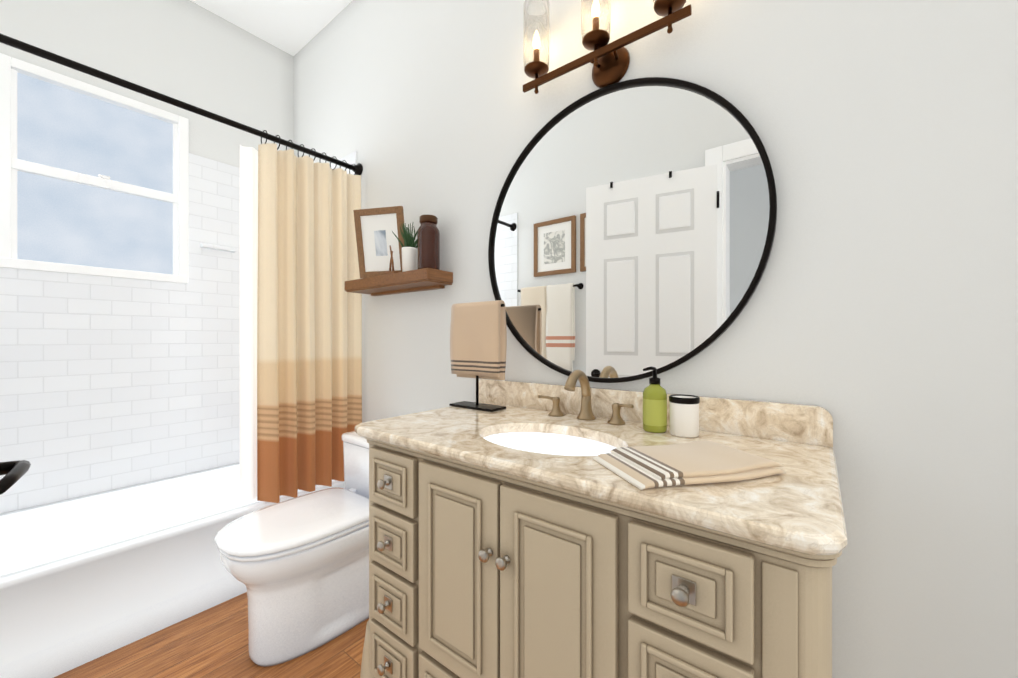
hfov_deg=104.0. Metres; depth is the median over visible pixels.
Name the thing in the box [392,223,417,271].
potted plant
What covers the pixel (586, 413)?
faucet
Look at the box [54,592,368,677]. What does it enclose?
floor
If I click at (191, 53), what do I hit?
wall
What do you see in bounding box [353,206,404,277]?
frame
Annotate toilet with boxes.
[214,431,368,666]
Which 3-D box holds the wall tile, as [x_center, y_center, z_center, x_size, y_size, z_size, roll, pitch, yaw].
[-1.487,-0.128,1.763,0.790,1.725,1.369,0,0,38]
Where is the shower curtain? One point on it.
(300, 360)
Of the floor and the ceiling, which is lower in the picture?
the floor
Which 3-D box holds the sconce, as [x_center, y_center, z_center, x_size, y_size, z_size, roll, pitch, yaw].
[0.268,-0.940,1.194,0.530,0.323,0.117,0,0,38]
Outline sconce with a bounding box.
[523,0,691,93]
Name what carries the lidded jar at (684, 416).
on the bathroom vanity
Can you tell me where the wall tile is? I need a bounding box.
[0,151,356,513]
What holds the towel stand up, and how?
on the bathroom vanity
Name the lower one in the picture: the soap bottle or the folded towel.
the folded towel
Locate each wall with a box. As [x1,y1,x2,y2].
[0,0,293,167]
[294,0,1017,677]
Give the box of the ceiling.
[190,0,351,55]
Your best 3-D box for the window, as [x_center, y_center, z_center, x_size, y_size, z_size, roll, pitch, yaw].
[-1.933,-0.732,1.894,0.124,0.877,0.630,0,0,38]
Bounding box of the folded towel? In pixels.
[593,440,785,489]
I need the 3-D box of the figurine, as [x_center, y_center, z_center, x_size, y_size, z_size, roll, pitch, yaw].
[-0.506,-0.342,1.715,0.070,0.126,0.024,0,0,38]
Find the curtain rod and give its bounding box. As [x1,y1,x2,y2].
[0,33,362,174]
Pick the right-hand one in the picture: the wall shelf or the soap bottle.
the soap bottle
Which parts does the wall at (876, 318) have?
mirror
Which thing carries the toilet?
on the floor
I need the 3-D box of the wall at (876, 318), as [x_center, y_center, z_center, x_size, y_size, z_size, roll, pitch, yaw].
[-0.007,-0.375,1.542,3.640,2.870,0.146,0,0,38]
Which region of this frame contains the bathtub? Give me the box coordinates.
[0,463,343,677]
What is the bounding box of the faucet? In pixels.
[537,370,633,424]
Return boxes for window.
[0,53,188,283]
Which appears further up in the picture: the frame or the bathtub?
the frame
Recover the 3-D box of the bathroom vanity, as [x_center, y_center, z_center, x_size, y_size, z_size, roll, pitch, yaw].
[0.139,0.607,1.012,1.104,0.906,0.562,0,0,38]
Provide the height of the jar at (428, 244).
0.227 m
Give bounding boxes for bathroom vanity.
[355,379,846,677]
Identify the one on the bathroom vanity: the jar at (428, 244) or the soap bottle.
the soap bottle
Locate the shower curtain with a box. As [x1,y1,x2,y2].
[240,130,361,502]
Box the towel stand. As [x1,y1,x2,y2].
[449,300,506,411]
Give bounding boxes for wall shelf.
[345,268,452,295]
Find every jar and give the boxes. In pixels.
[417,215,439,269]
[669,394,699,437]
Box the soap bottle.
[643,367,666,432]
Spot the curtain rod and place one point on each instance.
(39, 52)
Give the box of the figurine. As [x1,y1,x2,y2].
[385,245,398,274]

